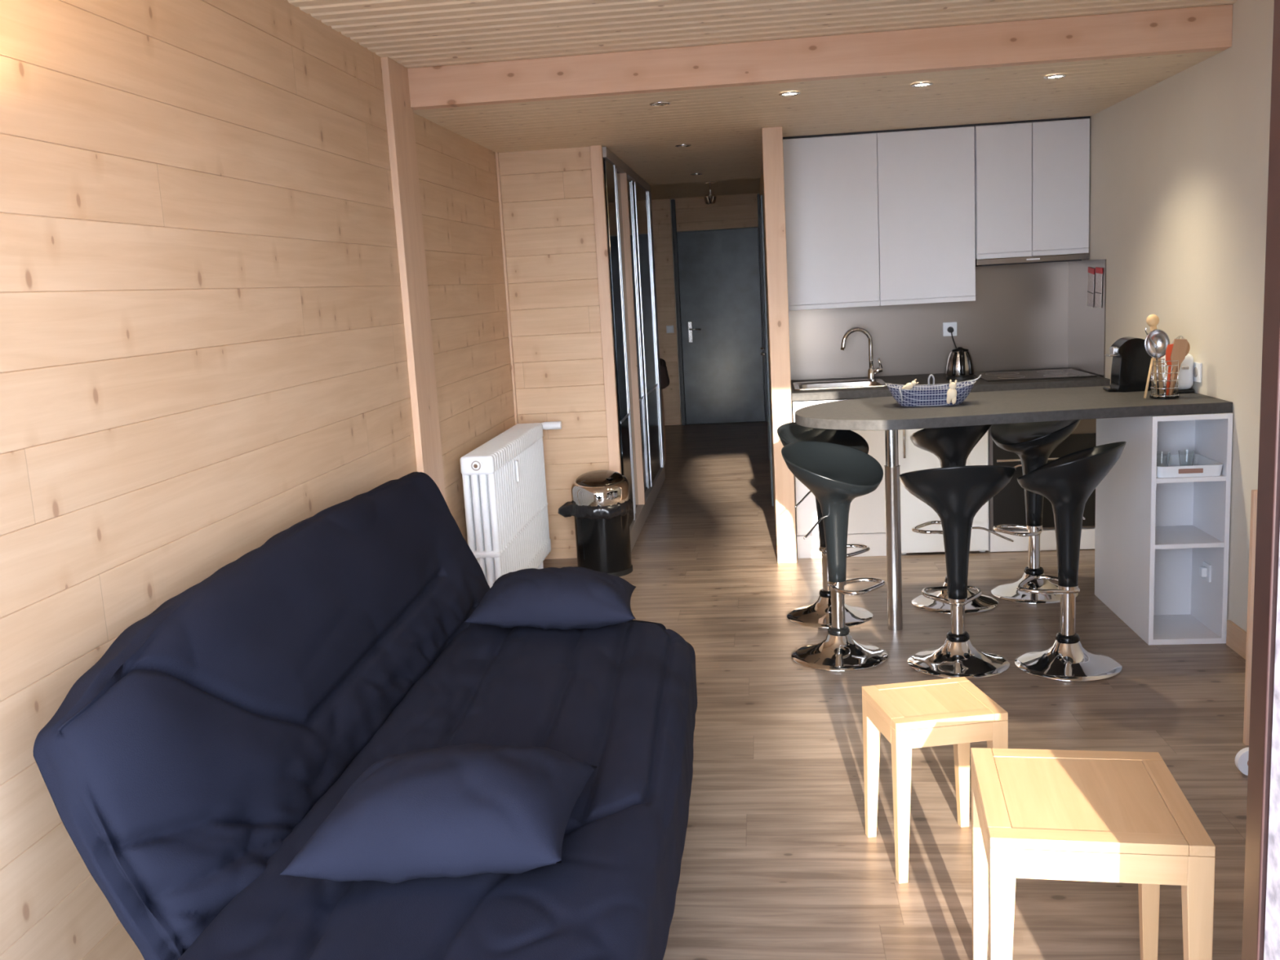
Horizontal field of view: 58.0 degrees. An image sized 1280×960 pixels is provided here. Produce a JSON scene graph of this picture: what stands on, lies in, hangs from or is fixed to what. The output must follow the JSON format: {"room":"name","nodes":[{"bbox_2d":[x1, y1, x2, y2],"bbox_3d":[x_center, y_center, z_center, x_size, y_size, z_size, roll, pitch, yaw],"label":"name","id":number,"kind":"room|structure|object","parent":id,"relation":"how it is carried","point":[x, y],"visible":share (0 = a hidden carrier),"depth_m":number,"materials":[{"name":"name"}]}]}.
{"room":"living room","nodes":[
{"label":"living room","id":0,"kind":"room"},
{"bbox_2d":[0,0,515,959],"bbox_3d":[-0.987,-0.305,3.904,0.030,2.420,5.160,-2,10,6],"label":"wall","id":1,"kind":"structure","parent":0,"point":[203,357],"depth_m":2.75,"materials":[{"name":"brown wood"}]},
{"bbox_2d":[380,56,445,501],"bbox_3d":[-0.879,-0.429,4.667,0.028,2.400,0.280,-2,10,6],"label":"wooden post","id":2,"kind":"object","parent":1,"relation":"attached to","point":[398,111],"depth_m":4.55,"materials":[{"name":"brown wood"}]},
{"bbox_2d":[495,151,518,424],"bbox_3d":[-0.707,-0.653,6.401,0.011,2.250,0.030,-2,10,6],"label":"trim","id":3,"kind":"structure","parent":1,"relation":"attached to","point":[496,153],"depth_m":6.32,"materials":[{"name":"brown wood"}]},
{"bbox_2d":[407,4,1232,110],"bbox_3d":[0.622,-1.620,4.455,3.145,0.150,0.070,-2,10,6],"label":"ceiling beam","id":4,"kind":"structure","parent":1,"relation":"attached to","point":[1209,28],"depth_m":4.41,"materials":[{"name":"brown wood"}]},
{"bbox_2d":[498,146,608,547],"bbox_3d":[-0.447,-0.668,6.402,0.530,2.250,0.030,-2,10,6],"label":"wall","id":5,"kind":"structure","parent":0,"point":[548,202],"depth_m":6.34,"materials":[{"name":"brown wood"}]},
{"bbox_2d":[544,547,577,559],"bbox_3d":[-0.393,0.414,6.562,0.503,0.060,0.013,-2,10,6],"label":"baseboard","id":6,"kind":"structure","parent":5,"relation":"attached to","point":[555,553],"depth_m":6.56,"materials":[{"name":"brown wood"}]},
{"bbox_2d":[590,145,621,474],"bbox_3d":[-0.173,-0.674,6.347,0.062,2.250,0.040,-2,10,6],"label":"trim","id":7,"kind":"structure","parent":5,"relation":"attached to","point":[596,151],"depth_m":6.28,"materials":[{"name":"brown wood"}]},
{"bbox_2d":[651,193,758,425],"bbox_3d":[0.478,-1.784,12.295,1.630,2.400,0.030,-2,10,6],"label":"wall","id":8,"kind":"structure","parent":0,"point":[661,212],"depth_m":12.16,"materials":[{"name":"brown wood"}]},
{"bbox_2d":[666,325,674,333],"bbox_3d":[0.321,-1.607,12.320,0.080,0.080,0.014,-2,10,6],"label":"light switch","id":9,"kind":"object","parent":8,"relation":"attached to","point":[669,329],"visible":1,"depth_m":12.32,"materials":[{"name":"white plastic"}]},
{"bbox_2d":[676,227,765,424],"bbox_3d":[0.861,-1.611,12.226,0.850,2.032,0.109,-2,10,6],"label":"door","id":10,"kind":"structure","parent":8,"relation":"in","point":[719,269],"depth_m":12.24,"materials":[{"name":"blue paint"}]},
{"bbox_2d":[650,177,759,199],"bbox_3d":[0.331,-2.692,10.465,1.800,0.040,3.500,-2,10,6],"label":"ceiling","id":11,"kind":"structure","parent":0,"point":[671,191],"depth_m":11.11,"materials":[{"name":"brown wood"}]},
{"bbox_2d":[704,181,716,204],"bbox_3d":[0.619,-2.543,10.214,0.108,0.204,0.106,-2,10,6],"label":"spotlight","id":12,"kind":"object","parent":11,"relation":"attached to","point":[709,198],"visible":0.88,"depth_m":10.20,"materials":[{"name":"silver metal"}]},
{"bbox_2d":[670,193,767,425],"bbox_3d":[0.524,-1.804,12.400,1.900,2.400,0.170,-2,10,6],"label":"door frame","id":13,"kind":"structure","parent":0,"point":[757,193],"depth_m":12.27,"materials":[{"name":"beige paint"}]},
{"bbox_2d":[287,0,1237,68],"bbox_3d":[0.450,-1.414,2.713,3.225,0.040,3.490,-2,10,6],"label":"ceiling","id":14,"kind":"structure","parent":0,"point":[412,33],"depth_m":4.05,"materials":[{"name":"brown wood"}]},
{"bbox_2d":[759,137,777,545],"bbox_3d":[1.042,-1.285,9.162,0.090,2.390,6.290,-2,10,6],"label":"wall partition","id":15,"kind":"structure","parent":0,"point":[762,183],"depth_m":6.94,"materials":[{"name":"brown wood"}]},
{"bbox_2d":[760,213,769,460],"bbox_3d":[1.054,-1.232,9.905,0.050,2.020,0.850,-2,10,6],"label":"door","id":16,"kind":"structure","parent":15,"relation":"in","point":[762,348],"depth_m":9.56,"materials":[{"name":"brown wood"}]},
{"bbox_2d":[760,195,773,506],"bbox_3d":[0.852,-0.888,7.919,0.050,2.020,0.800,-2,10,6],"label":"door","id":17,"kind":"structure","parent":15,"relation":"in","point":[766,353],"depth_m":7.56,"materials":[{"name":"brown wood"}]},
{"bbox_2d":[761,126,796,563],"bbox_3d":[0.730,-0.672,6.036,0.102,2.250,0.110,-2,10,6],"label":"trim","id":18,"kind":"structure","parent":15,"relation":"attached to","point":[772,137],"depth_m":5.96,"materials":[{"name":"brown wood"}]},
{"bbox_2d":[782,133,879,310],"bbox_3d":[1.062,-1.433,6.490,0.503,0.918,0.425,-2,10,6],"label":"upper cabinet","id":19,"kind":"object","parent":15,"relation":"attached to","point":[831,182],"visible":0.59,"depth_m":6.28,"materials":[{"name":"white plastic"}]},
{"bbox_2d":[413,50,1223,185],"bbox_3d":[0.851,-1.934,6.585,3.225,0.040,4.260,-2,10,6],"label":"ceiling","id":20,"kind":"structure","parent":0,"point":[722,126],"depth_m":5.26,"materials":[{"name":"brown wood"}]},
{"bbox_2d":[648,101,671,106],"bbox_3d":[0.083,-1.570,4.825,0.092,0.008,0.092,-2,10,6],"label":"recessed light","id":21,"kind":"object","parent":20,"relation":"in","point":[657,103],"visible":1,"depth_m":4.81,"materials":[{"name":"silver metal"}]},
{"bbox_2d":[675,143,691,146],"bbox_3d":[0.238,-1.831,6.329,0.092,0.008,0.092,-2,10,6],"label":"recessed light","id":22,"kind":"object","parent":20,"relation":"in","point":[682,144],"visible":1,"depth_m":6.30,"materials":[{"name":"silver metal"}]},
{"bbox_2d":[690,173,702,175],"bbox_3d":[0.394,-2.125,8.027,0.092,0.008,0.092,-2,10,6],"label":"recessed light","id":23,"kind":"object","parent":20,"relation":"in","point":[692,174],"visible":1,"depth_m":8.00,"materials":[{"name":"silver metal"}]},
{"bbox_2d":[777,91,800,96],"bbox_3d":[0.614,-1.588,4.752,0.092,0.008,0.092,-2,10,6],"label":"recessed light","id":24,"kind":"object","parent":20,"relation":"in","point":[785,93],"visible":1,"depth_m":4.73,"materials":[{"name":"silver metal"}]},
{"bbox_2d":[910,81,933,87],"bbox_3d":[1.148,-1.609,4.704,0.092,0.008,0.092,-2,10,6],"label":"recessed light","id":25,"kind":"object","parent":20,"relation":"in","point":[922,83],"visible":1,"depth_m":4.69,"materials":[{"name":"silver metal"}]},
{"bbox_2d":[1043,73,1067,79],"bbox_3d":[1.686,-1.637,4.690,0.092,0.008,0.092,-2,10,6],"label":"recessed light","id":26,"kind":"object","parent":20,"relation":"in","point":[1058,75],"visible":1,"depth_m":4.67,"materials":[{"name":"silver metal"}]},
{"bbox_2d":[542,421,1248,959],"bbox_3d":[0.951,0.323,7.023,3.550,0.060,11.350,-2,10,6],"label":"floor","id":27,"kind":"structure","parent":0,"point":[779,862],"depth_m":3.73,"materials":[{"name":"brown wood"}]},
{"bbox_2d":[33,471,697,959],"bbox_3d":[-0.436,0.583,2.951,1.127,0.925,2.454,-2,10,6],"label":"sofa","id":28,"kind":"object","parent":27,"relation":"on","point":[186,769],"visible":0.79,"depth_m":2.39,"materials":[{"name":"blue fabric"}]},
{"bbox_2d":[279,742,597,884],"bbox_3d":[-0.368,0.633,2.274,0.500,0.197,0.510,-2,10,6],"label":"cushion","id":29,"kind":"object","parent":28,"relation":"on","point":[465,810],"visible":1,"depth_m":2.10,"materials":[{"name":"blue fabric"}]},
{"bbox_2d":[464,566,635,630],"bbox_3d":[-0.259,0.378,3.741,0.550,0.163,0.385,-2,10,6],"label":"cushion","id":30,"kind":"object","parent":28,"relation":"on","point":[569,597],"visible":1,"depth_m":3.61,"materials":[{"name":"blue fabric"}]},
{"bbox_2d":[459,421,561,588],"bbox_3d":[-0.624,0.189,5.705,0.230,0.812,1.309,-1,10,10],"label":"radiator","id":31,"kind":"object","parent":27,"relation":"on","point":[504,477],"visible":0.9,"depth_m":5.34,"materials":[{"name":"white metal"}]},
{"bbox_2d":[558,469,632,577],"bbox_3d":[-0.202,0.225,6.166,0.337,0.543,0.340,5,12,39],"label":"pedal bin","id":32,"kind":"object","parent":27,"relation":"on","point":[600,505],"visible":0.97,"depth_m":6.05,"materials":[{"name":"black plastic"}]},
{"bbox_2d":[602,146,665,551],"bbox_3d":[-0.262,-0.887,7.661,0.552,2.245,2.590,-2,10,6],"label":"wardrobe","id":33,"kind":"object","parent":27,"relation":"on","point":[628,196],"visible":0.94,"depth_m":7.37,"materials":[{"name":"silver metal"}]},
{"bbox_2d":[661,389,666,461],"bbox_3d":[-0.027,-0.448,9.870,0.450,0.625,0.300,-2,10,6],"label":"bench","id":34,"kind":"object","parent":27,"relation":"on","point":[661,389],"visible":0.11,"depth_m":9.92,"materials":[{"name":"brown wood"}]},
{"bbox_2d":[659,358,669,389],"bbox_3d":[0.096,-0.903,9.832,0.303,0.276,0.379,-2,10,6],"label":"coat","id":35,"kind":"object","parent":34,"relation":"on","point":[664,380],"visible":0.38,"depth_m":9.69,"materials":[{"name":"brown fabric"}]},
{"bbox_2d":[777,422,873,628],"bbox_3d":[0.824,0.184,5.094,0.426,0.862,0.383,-12,13,-41],"label":"bar stool","id":36,"kind":"object","parent":27,"relation":"on","point":[818,615],"visible":0.43,"depth_m":5.11,"materials":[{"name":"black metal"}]},
{"bbox_2d":[781,440,888,671],"bbox_3d":[0.773,0.284,4.546,0.383,0.852,0.426,6,13,44],"label":"bar stool","id":37,"kind":"object","parent":27,"relation":"on","point":[836,474],"visible":1,"depth_m":4.53,"materials":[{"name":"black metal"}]},
{"bbox_2d":[791,398,886,558],"bbox_3d":[1.133,-0.066,6.522,0.535,0.852,0.802,-2,10,6],"label":"base cabinet","id":38,"kind":"object","parent":27,"relation":"on","point":[867,513],"visible":0.27,"depth_m":6.20,"materials":[{"name":"white plastic"}]},
{"bbox_2d":[791,367,1110,400],"bbox_3d":[1.643,-0.534,6.393,1.615,0.040,0.805,-2,10,6],"label":"countertop","id":39,"kind":"structure","parent":38,"relation":"on","point":[980,385],"depth_m":6.06,"materials":[{"name":"stone"}]},
{"bbox_2d":[792,378,886,400],"bbox_3d":[1.109,-0.457,6.428,0.500,0.156,0.440,-2,10,6],"label":"sink","id":40,"kind":"object","parent":39,"relation":"in","point":[863,383],"visible":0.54,"depth_m":6.52,"materials":[{"name":"grey metal"}]},
{"bbox_2d":[840,327,882,382],"bbox_3d":[1.243,-0.706,6.500,0.234,0.306,0.055,-2,10,4],"label":"tap","id":41,"kind":"object","parent":39,"relation":"on","point":[872,372],"visible":1,"depth_m":6.48,"materials":[{"name":"silver metal"}]},
{"bbox_2d":[866,368,875,382],"bbox_3d":[1.304,-0.592,6.517,0.052,0.070,0.052,-2,10,6],"label":"tap","id":42,"kind":"object","parent":41,"relation":"attached to","point":[871,372],"depth_m":6.50,"materials":[{"name":"silver metal"}]},
{"bbox_2d":[946,346,974,380],"bbox_3d":[1.748,-0.636,6.302,0.150,0.177,0.167,-2,10,6],"label":"electric kettle","id":43,"kind":"object","parent":39,"relation":"on","point":[960,366],"visible":1,"depth_m":6.25,"materials":[{"name":"silver metal"}]},
{"bbox_2d":[973,368,1097,381],"bbox_3d":[2.147,-0.578,6.342,0.560,0.006,0.500,-2,10,6],"label":"cooktop","id":44,"kind":"object","parent":39,"relation":"in","point":[1053,373],"visible":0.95,"depth_m":6.29,"materials":[{"name":"black glass"}]},
{"bbox_2d":[862,676,1008,883],"bbox_3d":[0.758,0.766,2.989,0.285,0.420,0.272,-4,10,-6],"label":"side table","id":45,"kind":"object","parent":27,"relation":"on","point":[954,711],"visible":0.98,"depth_m":2.88,"materials":[{"name":"brown wood"}]},
{"bbox_2d":[897,428,988,554],"bbox_3d":[1.628,-0.070,6.371,0.465,0.855,0.640,-2,10,6],"label":"base cabinet","id":46,"kind":"object","parent":27,"relation":"on","point":[914,512],"visible":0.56,"depth_m":6.13,"materials":[{"name":"white paint"}]},
{"bbox_2d":[910,424,998,613],"bbox_3d":[1.409,0.121,5.191,0.383,0.890,0.426,6,13,44],"label":"bar stool","id":47,"kind":"object","parent":27,"relation":"on","point":[952,446],"visible":0.49,"depth_m":5.09,"materials":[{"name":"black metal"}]},
{"bbox_2d":[898,465,1016,679],"bbox_3d":[1.205,0.312,4.391,0.426,0.802,0.384,-3,10,3],"label":"bar stool","id":48,"kind":"object","parent":27,"relation":"on","point":[956,494],"visible":1,"depth_m":4.33,"materials":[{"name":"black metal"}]},
{"bbox_2d":[795,383,1232,631],"bbox_3d":[1.492,0.142,4.881,1.636,0.945,0.900,-2,10,6],"label":"bar table","id":49,"kind":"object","parent":27,"relation":"on","point":[1040,405],"depth_m":4.65,"materials":[{"name":"laminate"}]},
{"bbox_2d":[885,373,981,406],"bbox_3d":[1.226,-0.375,4.825,0.390,0.118,0.241,-1,10,11],"label":"bread basket","id":50,"kind":"object","parent":49,"relation":"on","point":[909,394],"visible":1,"depth_m":4.77,"materials":[{"name":"blue fabric"}]},
{"bbox_2d":[1102,337,1154,391],"bbox_3d":[2.083,-0.493,4.935,0.182,0.229,0.120,-2,10,6],"label":"coffee machine","id":51,"kind":"object","parent":49,"relation":"on","point":[1131,363],"visible":0.84,"depth_m":4.88,"materials":[{"name":"black plastic"}]},
{"bbox_2d":[1102,386,1117,391],"bbox_3d":[2.024,-0.391,4.958,0.050,0.013,0.080,-2,10,6],"label":"drip tray","id":52,"kind":"object","parent":51,"relation":"on","point":[1108,388],"depth_m":4.93,"materials":[{"name":"black plastic"}]},
{"bbox_2d":[1149,358,1179,399],"bbox_3d":[2.094,-0.404,4.612,0.110,0.152,0.110,-2,10,6],"label":"utensil holder","id":53,"kind":"object","parent":49,"relation":"on","point":[1162,396],"visible":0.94,"depth_m":4.58,"materials":[{"name":"silver metal"}]},
{"bbox_2d":[1143,358,1153,398],"bbox_3d":[2.025,-0.405,4.599,0.048,0.159,0.010,-7,10,-23],"label":"wooden stick","id":54,"kind":"object","parent":53,"relation":"in","point":[1152,359],"visible":1,"depth_m":4.60,"materials":[{"name":"brown wood"}]},
{"bbox_2d":[1144,328,1159,382],"bbox_3d":[2.051,-0.476,4.630,0.061,0.269,0.008,-2,10,6],"label":"skimmer","id":55,"kind":"object","parent":53,"relation":"in","point":[1145,329],"visible":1,"depth_m":4.62,"materials":[{"name":"grey metal"}]},
{"bbox_2d":[1146,314,1164,394],"bbox_3d":[2.070,-0.504,4.641,0.071,0.321,0.047,0,10,17],"label":"wooden spoon","id":56,"kind":"object","parent":53,"relation":"in","point":[1153,320],"visible":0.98,"depth_m":4.63,"materials":[{"name":"brown wood"}]},
{"bbox_2d":[1144,328,1169,395],"bbox_3d":[2.060,-0.471,4.618,0.096,0.263,0.045,-2,10,8],"label":"ladle","id":57,"kind":"object","parent":53,"relation":"in","point":[1162,340],"visible":1,"depth_m":4.61,"materials":[{"name":"grey metal"}]},
{"bbox_2d":[1165,343,1173,395],"bbox_3d":[2.105,-0.438,4.583,0.042,0.204,0.015,-1,10,10],"label":"spatula","id":58,"kind":"object","parent":53,"relation":"in","point":[1168,352],"visible":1,"depth_m":4.57,"materials":[{"name":"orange plastic"}]},
{"bbox_2d":[1169,335,1184,384],"bbox_3d":[2.143,-0.459,4.616,0.069,0.233,0.055,2,11,29],"label":"whisk","id":59,"kind":"object","parent":53,"relation":"in","point":[1180,335],"visible":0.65,"depth_m":4.61,"materials":[{"name":"silver metal"}]},
{"bbox_2d":[1168,338,1188,395],"bbox_3d":[2.129,-0.447,4.573,0.070,0.224,0.013,-2,10,6],"label":"wooden spatula","id":60,"kind":"object","parent":53,"relation":"in","point":[1180,346],"visible":1,"depth_m":4.56,"materials":[{"name":"brown wood"}]},
{"bbox_2d":[1171,342,1190,395],"bbox_3d":[2.144,-0.445,4.589,0.074,0.214,0.016,-3,10,4],"label":"wooden spoon","id":61,"kind":"object","parent":53,"relation":"in","point":[1188,345],"visible":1,"depth_m":4.59,"materials":[{"name":"brown wood"}]},
{"bbox_2d":[1160,353,1194,393],"bbox_3d":[2.231,-0.450,4.806,0.090,0.162,0.218,-2,10,6],"label":"toaster","id":62,"kind":"object","parent":49,"relation":"on","point":[1185,376],"visible":0.42,"depth_m":4.72,"materials":[{"name":"white paint"}]},
{"bbox_2d":[990,419,1080,604],"bbox_3d":[1.800,0.100,5.276,0.383,0.862,0.426,-8,11,-25],"label":"bar stool","id":63,"kind":"object","parent":27,"relation":"on","point":[1033,442],"visible":0.83,"depth_m":5.25,"materials":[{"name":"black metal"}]},
{"bbox_2d":[987,418,1096,551],"bbox_3d":[2.159,-0.091,6.319,0.590,0.855,0.647,-2,10,6],"label":"oven","id":64,"kind":"object","parent":27,"relation":"on","point":[1007,506],"visible":0.13,"depth_m":6.08,"materials":[{"name":"black glass"}]},
{"bbox_2d":[1013,441,1126,681],"bbox_3d":[1.593,0.280,4.298,0.383,0.852,0.426,4,12,36],"label":"bar stool","id":65,"kind":"object","parent":27,"relation":"on","point":[1068,482],"visible":1,"depth_m":4.25,"materials":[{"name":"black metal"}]},
{"bbox_2d":[970,747,1215,959],"bbox_3d":[0.857,0.843,2.255,0.372,0.500,0.405,-1,10,11],"label":"side table","id":66,"kind":"object","parent":27,"relation":"on","point":[1088,815],"visible":1,"depth_m":2.10,"materials":[{"name":"brown wood"}]},
{"bbox_2d":[1094,412,1233,644],"bbox_3d":[2.157,0.135,4.819,0.292,0.904,0.745,-2,10,6],"label":"shelf unit","id":67,"kind":"object","parent":27,"relation":"on","point":[1153,535],"visible":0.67,"depth_m":4.69,"materials":[{"name":"white laminate"}]},
{"bbox_2d":[1156,453,1222,477],"bbox_3d":[2.121,-0.056,4.557,0.250,0.044,0.281,-2,10,6],"label":"serving tray","id":68,"kind":"object","parent":67,"relation":"on","point":[1202,466],"visible":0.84,"depth_m":4.43,"materials":[{"name":"white paint"}]},
{"bbox_2d":[1156,451,1170,466],"bbox_3d":[2.064,-0.074,4.571,0.060,0.070,0.060,-2,10,6],"label":"drinking glass","id":69,"kind":"object","parent":68,"relation":"in","point":[1162,457],"visible":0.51,"depth_m":4.55,"materials":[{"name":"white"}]},
{"bbox_2d":[1177,449,1195,466],"bbox_3d":[2.165,-0.081,4.580,0.060,0.070,0.060,-2,10,6],"label":"drinking glass","id":70,"kind":"object","parent":68,"relation":"in","point":[1186,457],"visible":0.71,"depth_m":4.56,"materials":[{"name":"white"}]},
{"bbox_2d":[1199,560,1211,582],"bbox_3d":[2.259,0.367,4.627,0.030,0.070,0.070,-2,10,6],"label":"wall socket","id":71,"kind":"object","parent":67,"relation":"attached to","point":[1205,571],"visible":1,"depth_m":4.61,"materials":[{"name":"white paint"}]},
{"bbox_2d":[1235,746,1248,775],"bbox_3d":[1.777,0.820,3.360,0.080,0.080,0.028,-2,10,6],"label":"round disc","id":72,"kind":"object","parent":27,"relation":"on","point":[1242,757],"visible":0.29,"depth_m":3.36,"materials":[{"name":"white paint"}]},
{"bbox_2d":[1243,489,1257,745],"bbox_3d":[1.953,0.421,3.501,0.210,0.800,0.022,-2,10,6],"label":"panel","id":73,"kind":"object","parent":27,"relation":"on","point":[1254,492],"visible":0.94,"depth_m":3.50,"materials":[{"name":"beige wood"}]},
{"bbox_2d":[761,159,1069,516],"bbox_3d":[1.620,-0.927,6.804,1.720,2.400,0.120,-2,10,6],"label":"wall","id":74,"kind":"structure","parent":0,"point":[762,159],"depth_m":6.69,"materials":[{"name":"beige paint"}]},
{"bbox_2d":[875,126,975,306],"bbox_3d":[1.566,-1.452,6.435,0.512,0.918,0.425,-2,10,6],"label":"upper cabinet","id":75,"kind":"object","parent":74,"relation":"attached to","point":[926,178],"visible":0.98,"depth_m":6.23,"materials":[{"name":"white plastic"}]},
{"bbox_2d":[788,261,1068,380],"bbox_3d":[1.661,-0.932,6.733,1.614,0.630,0.009,-2,10,6],"label":"backsplash","id":76,"kind":"structure","parent":74,"relation":"attached to","point":[1017,319],"depth_m":6.73,"materials":[{"name":"silver metal"}]},
{"bbox_2d":[942,321,956,336],"bbox_3d":[1.802,-0.877,6.717,0.080,0.080,0.012,-2,10,6],"label":"wall socket","id":77,"kind":"object","parent":74,"relation":"attached to","point":[945,325],"visible":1,"depth_m":6.71,"materials":[{"name":"white paint"}]},
{"bbox_2d":[947,326,956,348],"bbox_3d":[1.796,-0.726,6.553,0.060,0.271,0.364,-2,10,6],"label":"plug","id":78,"kind":"object","parent":74,"relation":"attached to","point":[950,329],"visible":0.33,"depth_m":6.68,"materials":[{"name":"black plastic"}]},
{"bbox_2d":[974,122,1031,259],"bbox_3d":[1.964,-1.576,6.373,0.290,0.697,0.425,-2,10,6],"label":"upper cabinet","id":79,"kind":"object","parent":74,"relation":"attached to","point":[1002,152],"visible":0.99,"depth_m":6.17,"materials":[{"name":"white plastic"}]},
{"bbox_2d":[1069,0,1274,631],"bbox_3d":[2.524,-0.956,6.615,0.120,2.420,11.400,-2,10,6],"label":"wall","id":80,"kind":"structure","parent":0,"point":[1179,166],"depth_m":4.58,"materials":[{"name":"beige paint"}]},
{"bbox_2d":[782,115,1090,139],"bbox_3d":[1.566,-1.878,6.165,1.611,0.010,0.020,-2,10,6],"label":"trim","id":81,"kind":"structure","parent":80,"relation":"attached to","point":[1086,117],"depth_m":6.15,"materials":[{"name":"grey"}]},
{"bbox_2d":[1031,118,1089,256],"bbox_3d":[2.256,-1.587,6.342,0.296,0.697,0.425,-2,10,6],"label":"upper cabinet","id":82,"kind":"object","parent":80,"relation":"attached to","point":[1060,148],"visible":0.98,"depth_m":6.13,"materials":[{"name":"white plastic"}]},
{"bbox_2d":[975,253,1088,266],"bbox_3d":[2.131,-1.216,6.405,0.587,0.036,0.402,-2,10,6],"label":"extractor hood","id":83,"kind":"object","parent":82,"relation":"attached to","point":[1074,257],"visible":0.8,"depth_m":6.22,"materials":[{"name":"silver metal"}]},
{"bbox_2d":[1067,259,1106,377],"bbox_3d":[2.429,-0.889,6.295,0.006,0.605,0.711,-2,10,6],"label":"backsplash","id":84,"kind":"structure","parent":80,"relation":"attached to","point":[1086,323],"depth_m":6.30,"materials":[{"name":"silver metal"}]},
{"bbox_2d":[1087,266,1094,307],"bbox_3d":[2.401,-1.027,6.154,0.004,0.214,0.133,-2,10,6],"label":"leaflet","id":85,"kind":"object","parent":80,"relation":"attached to","point":[1091,270],"visible":1,"depth_m":6.15,"materials":[{"name":"paper"}]},
{"bbox_2d":[1094,266,1102,307],"bbox_3d":[2.386,-1.002,6.013,0.004,0.209,0.123,-2,10,6],"label":"leaflet","id":86,"kind":"object","parent":80,"relation":"attached to","point":[1099,271],"visible":1,"depth_m":6.01,"materials":[{"name":"paper"}]},
{"bbox_2d":[1193,361,1202,382],"bbox_3d":[2.274,-0.446,4.750,0.012,0.080,0.160,-2,10,6],"label":"wall socket","id":87,"kind":"object","parent":80,"relation":"attached to","point":[1197,366],"visible":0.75,"depth_m":4.69,"materials":[{"name":"white paint"}]},
{"bbox_2d":[1193,367,1197,377],"bbox_3d":[2.265,-0.439,4.711,0.003,0.040,0.040,-2,10,6],"label":"outlet","id":88,"kind":"object","parent":87,"relation":"attached to","point":[1195,369],"depth_m":4.71,"materials":[{"name":"grey plastic"}]},
{"bbox_2d":[1226,620,1246,659],"bbox_3d":[2.238,0.671,4.034,0.013,0.100,0.930,-2,10,6],"label":"baseboard","id":89,"kind":"structure","parent":80,"relation":"attached to","point":[1236,637],"depth_m":4.40,"materials":[{"name":"brown wood"}]},
{"bbox_3d":[0.345,0.053,1.326,3.345,2.420,0.250,-2,10,6],"label":"wall","id":90,"kind":"structure","parent":0,"visible":0},
{"bbox_2d":[1241,0,1279,959],"bbox_3d":[0.803,0.195,1.418,0.050,2.060,0.125,-2,10,6],"label":"door frame","id":91,"kind":"structure","parent":90,"relation":"attached to","point":[1261,903],"depth_m":1.44,"materials":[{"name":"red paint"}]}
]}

